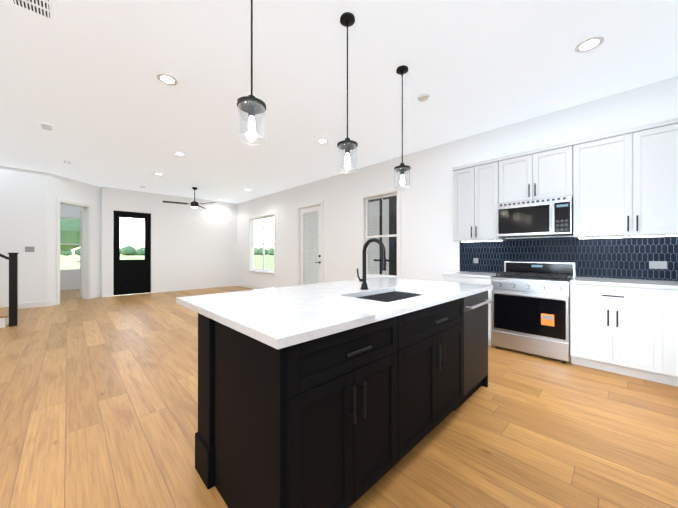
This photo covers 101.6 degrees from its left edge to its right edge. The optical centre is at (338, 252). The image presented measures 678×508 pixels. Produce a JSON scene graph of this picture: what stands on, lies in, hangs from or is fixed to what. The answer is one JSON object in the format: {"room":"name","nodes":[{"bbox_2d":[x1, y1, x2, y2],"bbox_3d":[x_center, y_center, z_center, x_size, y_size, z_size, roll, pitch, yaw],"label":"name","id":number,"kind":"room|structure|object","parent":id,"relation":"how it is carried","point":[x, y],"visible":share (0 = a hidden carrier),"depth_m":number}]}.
{"room":"kitchen","nodes":[
{"label":"kitchen","id":0,"kind":"room"},
{"bbox_2d":[0,166,47,304],"bbox_3d":[-7.823,-0.304,5.244,3.170,3.050,0.150,0,0,-44],"label":"wall","id":1,"kind":"structure","parent":0,"point":[23,208],"depth_m":6.06},
{"bbox_2d":[0,300,49,308],"bbox_3d":[-7.287,1.156,5.659,1.879,0.130,0.026,0,0,-44],"label":"baseboard","id":2,"kind":"structure","parent":1,"relation":"attached to","point":[36,304],"depth_m":6.11},
{"bbox_2d":[25,247,33,251],"bbox_3d":[-6.830,-0.078,6.108,0.140,0.120,0.006,0,0,-44],"label":"light switch","id":3,"kind":"object","parent":1,"relation":"attached to","point":[27,249],"depth_m":6.10},
{"bbox_2d":[60,204,82,289],"bbox_3d":[-9.968,-0.302,8.253,4.320,3.050,0.150,0,0,-44],"label":"wall","id":4,"kind":"structure","parent":0,"point":[69,280],"depth_m":9.17},
{"bbox_2d":[60,217,79,270],"bbox_3d":[-9.020,-0.286,9.215,1.330,1.950,0.194,0,0,-44],"label":"bedroom window","id":5,"kind":"structure","parent":4,"relation":"in","point":[68,269],"depth_m":9.20},
{"bbox_2d":[47,173,100,305],"bbox_3d":[-6.707,-0.303,7.008,0.150,3.050,1.414,0,0,1],"label":"wall","id":6,"kind":"structure","parent":0,"point":[67,188],"depth_m":6.83},
{"bbox_2d":[56,197,92,304],"bbox_3d":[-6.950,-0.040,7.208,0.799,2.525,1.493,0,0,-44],"label":"door frame","id":7,"kind":"structure","parent":6,"relation":"attached to","point":[84,253],"depth_m":7.33},
{"bbox_2d":[101,186,236,296],"bbox_3d":[-5.151,-0.301,9.054,3.980,3.050,0.150,0,0,-44],"label":"wall","id":8,"kind":"structure","parent":0,"point":[194,248],"depth_m":8.96},
{"bbox_2d":[113,210,151,295],"bbox_3d":[-6.088,-0.040,8.159,1.100,2.525,0.181,0,0,-44],"label":"door","id":9,"kind":"structure","parent":8,"relation":"attached to","point":[132,276],"depth_m":8.13},
{"bbox_2d":[0,286,677,507],"bbox_3d":[-3.823,1.271,4.719,8.150,0.100,14.400,0,0,-44],"label":"floor","id":10,"kind":"structure","parent":0,"point":[98,402],"depth_m":1.92},
{"bbox_2d":[0,253,18,327],"bbox_3d":[-6.339,0.214,4.469,1.604,2.012,1.135,0,0,-44],"label":"stair","id":11,"kind":"structure","parent":10,"relation":"on","point":[9,315],"depth_m":4.60},
{"bbox_2d":[193,286,493,507],"bbox_3d":[0.300,0.777,2.026,2.240,0.885,0.905,0,0,-44],"label":"kitchen island","id":12,"kind":"object","parent":10,"relation":"on","point":[343,394],"depth_m":1.26},
{"bbox_2d":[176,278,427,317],"bbox_3d":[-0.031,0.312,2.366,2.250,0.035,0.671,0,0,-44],"label":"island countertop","id":13,"kind":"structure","parent":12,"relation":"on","point":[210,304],"depth_m":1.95},
{"bbox_2d":[216,282,491,345],"bbox_3d":[0.400,0.312,1.926,2.250,0.035,0.560,0,0,-44],"label":"island countertop","id":14,"kind":"structure","parent":12,"relation":"on","point":[283,323],"depth_m":1.36},
{"bbox_2d":[348,290,423,301],"bbox_3d":[0.387,0.418,2.018,0.704,0.202,0.434,0,0,-44],"label":"sink","id":15,"kind":"object","parent":14,"relation":"in","point":[381,295],"depth_m":2.17},
{"bbox_2d":[442,275,495,345],"bbox_3d":[1.949,0.778,3.991,0.620,0.884,0.641,0,0,-44],"label":"base cabinet","id":16,"kind":"object","parent":10,"relation":"on","point":[446,278],"depth_m":3.65},
{"bbox_2d":[442,271,499,278],"bbox_3d":[1.942,0.313,3.991,0.629,0.034,0.651,0,0,-44],"label":"countertop","id":17,"kind":"structure","parent":16,"relation":"on","point":[477,275],"depth_m":3.84},
{"bbox_2d":[492,261,575,363],"bbox_3d":[2.415,0.670,3.454,0.688,1.100,0.770,0,0,-44],"label":"range","id":18,"kind":"object","parent":10,"relation":"on","point":[531,308],"visible":0.94,"depth_m":3.27},
{"bbox_2d":[570,283,665,383],"bbox_3d":[2.947,0.777,2.972,0.620,0.884,0.656,0,0,-44],"label":"base cabinet","id":19,"kind":"object","parent":10,"relation":"on","point":[628,327],"depth_m":2.72},
{"bbox_2d":[570,277,677,290],"bbox_3d":[2.980,0.312,2.932,0.629,0.034,0.759,0,0,-44],"label":"countertop","id":20,"kind":"structure","parent":19,"relation":"on","point":[670,285],"depth_m":2.74},
{"bbox_2d":[0,0,677,203],"bbox_3d":[-3.823,-1.889,4.721,8.150,0.120,14.400,0,0,-44],"label":"ceiling","id":21,"kind":"structure","parent":0,"point":[80,76],"depth_m":2.89},
{"bbox_2d":[8,0,54,22],"bbox_3d":[-2.185,-1.827,1.957,0.240,0.008,0.440,0,0,-44],"label":"ceiling vent","id":22,"kind":"object","parent":21,"relation":"in","point":[44,9],"visible":1,"depth_m":2.06},
{"bbox_2d":[38,122,54,131],"bbox_3d":[-4.250,-1.825,4.021,0.160,0.008,0.300,0,0,-44],"label":"ceiling vent","id":23,"kind":"object","parent":21,"relation":"in","point":[45,126],"visible":0.98,"depth_m":4.02},
{"bbox_2d":[61,159,72,164],"bbox_3d":[-5.465,-1.824,5.561,0.160,0.008,0.300,0,0,-44],"label":"ceiling vent","id":24,"kind":"object","parent":21,"relation":"in","point":[67,162],"visible":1,"depth_m":5.57},
{"bbox_2d":[156,73,177,84],"bbox_3d":[-1.808,-1.825,2.915,0.196,0.010,0.196,0,0,-44],"label":"recessed light","id":25,"kind":"object","parent":21,"relation":"in","point":[167,79],"visible":1,"depth_m":2.91},
{"bbox_2d":[174,152,185,155],"bbox_3d":[-2.938,-1.824,5.112,0.196,0.010,0.196,0,0,-44],"label":"recessed light","id":26,"kind":"object","parent":21,"relation":"in","point":[179,153],"visible":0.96,"depth_m":5.12},
{"bbox_2d":[163,187,214,208],"bbox_3d":[-4.083,-1.542,7.634,1.295,0.570,1.357,0,0,-44],"label":"ceiling fan","id":27,"kind":"object","parent":21,"relation":"hanging from","point":[194,204],"visible":1,"depth_m":7.66},
{"bbox_2d":[237,0,265,144],"bbox_3d":[-0.498,-1.237,1.579,0.162,1.188,0.162,0,0,-44],"label":"pendant light","id":28,"kind":"object","parent":21,"relation":"hanging from","point":[251,105],"visible":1,"depth_m":1.57},
{"bbox_2d":[317,139,328,143],"bbox_3d":[-0.264,-1.824,4.526,0.196,0.010,0.196,0,0,-44],"label":"recessed light","id":29,"kind":"object","parent":21,"relation":"in","point":[322,141],"visible":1,"depth_m":4.53},
{"bbox_2d":[337,12,357,172],"bbox_3d":[0.066,-1.237,2.161,0.162,1.188,0.162,0,0,-44],"label":"pendant light","id":30,"kind":"object","parent":21,"relation":"hanging from","point":[347,20],"visible":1,"depth_m":2.15},
{"bbox_2d":[394,65,410,189],"bbox_3d":[0.630,-1.236,2.756,0.162,1.188,0.162,0,0,-44],"label":"pendant light","id":31,"kind":"object","parent":21,"relation":"hanging from","point":[401,71],"visible":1,"depth_m":2.75},
{"bbox_2d":[418,93,429,101],"bbox_3d":[0.989,-1.812,3.234,0.136,0.036,0.136,0,0,-44],"label":"smoke detector","id":32,"kind":"object","parent":21,"relation":"attached to","point":[422,97],"visible":1,"depth_m":3.20},
{"bbox_2d":[575,36,603,52],"bbox_3d":[2.197,-1.826,2.430,0.196,0.010,0.196,0,0,-44],"label":"recessed light","id":33,"kind":"object","parent":21,"relation":"in","point":[589,44],"visible":1,"depth_m":2.43},
{"bbox_2d":[237,76,677,287],"bbox_3d":[0.066,-0.303,6.467,0.150,3.050,11.450,0,0,-44],"label":"wall","id":34,"kind":"structure","parent":0,"point":[430,248],"depth_m":4.90},
{"bbox_2d":[237,282,266,289],"bbox_3d":[-2.526,1.159,8.991,0.016,0.130,3.912,0,0,-44],"label":"baseboard","id":35,"kind":"structure","parent":34,"relation":"attached to","point":[238,284],"depth_m":9.50},
{"bbox_2d":[247,211,275,275],"bbox_3d":[-2.488,-0.286,9.039,0.194,1.950,1.810,0,0,-44],"label":"window","id":36,"kind":"structure","parent":34,"relation":"in","point":[251,243],"depth_m":9.12},
{"bbox_2d":[297,200,322,284],"bbox_3d":[-0.723,-0.040,7.248,0.181,2.525,1.100,0,0,-44],"label":"door","id":37,"kind":"structure","parent":34,"relation":"attached to","point":[301,226],"depth_m":7.45},
{"bbox_2d":[359,186,400,278],"bbox_3d":[0.855,-0.339,5.629,0.194,1.850,1.060,0,0,-44],"label":"window","id":38,"kind":"structure","parent":34,"relation":"in","point":[364,213],"depth_m":5.68},
{"bbox_2d":[452,162,479,241],"bbox_3d":[1.974,-0.732,4.167,0.340,1.104,0.366,0,0,-44],"label":"upper cabinet","id":39,"kind":"object","parent":34,"relation":"attached to","point":[466,178],"depth_m":4.05},
{"bbox_2d":[480,157,505,241],"bbox_3d":[2.169,-0.732,3.968,0.340,1.104,0.430,0,0,-44],"label":"upper cabinet","id":40,"kind":"object","parent":34,"relation":"attached to","point":[492,170],"depth_m":3.82},
{"bbox_2d":[504,149,539,202],"bbox_3d":[2.432,-0.972,3.700,0.340,0.624,0.444,0,0,-44],"label":"upper cabinet","id":41,"kind":"object","parent":34,"relation":"attached to","point":[521,170],"depth_m":3.55},
{"bbox_2d":[540,141,575,198],"bbox_3d":[2.660,-0.973,3.467,0.340,0.624,0.445,0,0,-44],"label":"upper cabinet","id":42,"kind":"object","parent":34,"relation":"attached to","point":[557,162],"depth_m":3.29},
{"bbox_2d":[497,196,572,237],"bbox_3d":[2.507,-0.434,3.545,0.449,0.437,0.764,0,0,-44],"label":"microwave","id":43,"kind":"object","parent":42,"relation":"attached to","point":[543,217],"visible":1,"depth_m":3.39},
{"bbox_2d":[573,126,643,237],"bbox_3d":[2.981,-0.733,3.139,0.340,1.104,0.594,0,0,-44],"label":"upper cabinet","id":44,"kind":"object","parent":34,"relation":"attached to","point":[621,184],"depth_m":2.97},
{"bbox_2d":[649,261,666,268],"bbox_3d":[3.396,0.130,2.945,0.007,0.080,0.124,0,0,-44],"label":"outlet","id":45,"kind":"object","parent":34,"relation":"attached to","point":[657,264],"depth_m":2.94},
{"bbox_2d":[644,118,677,236],"bbox_3d":[3.291,-0.733,2.823,0.340,1.104,0.531,0,0,-44],"label":"upper cabinet","id":46,"kind":"object","parent":34,"relation":"attached to","point":[660,138],"depth_m":2.72},
{"label":"outside","id":47,"kind":"structure","parent":0,"visible":0},
{"bbox_2d":[60,254,273,269],"bbox_3d":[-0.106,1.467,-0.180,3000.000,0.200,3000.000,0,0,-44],"label":"ground","id":48,"kind":"structure","parent":47,"point":[65,264],"depth_m":50.49},
{"bbox_2d":[60,219,79,251],"bbox_3d":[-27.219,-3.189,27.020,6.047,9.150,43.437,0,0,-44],"label":"tree","id":49,"kind":"object","parent":48,"relation":"on","point":[69,235],"depth_m":12.39},
{"bbox_2d":[305,195,396,284],"bbox_3d":[1.622,-0.207,8.202,4.499,3.140,4.950,0,0,-44],"label":"porch","id":50,"kind":"object","parent":48,"relation":"on","point":[379,215],"depth_m":8.17},
{"bbox_3d":[1.522,-0.307,-0.018,6.850,3.050,0.150,0,0,-44],"label":"wall","id":51,"kind":"structure","parent":0,"visible":0},
{"bbox_2d":[460,236,677,280],"bbox_3d":[2.915,0.047,3.448,0.007,0.494,2.790,0,0,-44],"label":"tile backsplash","id":52,"kind":"structure","parent":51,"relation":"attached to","point":[624,258],"depth_m":3.32}
]}

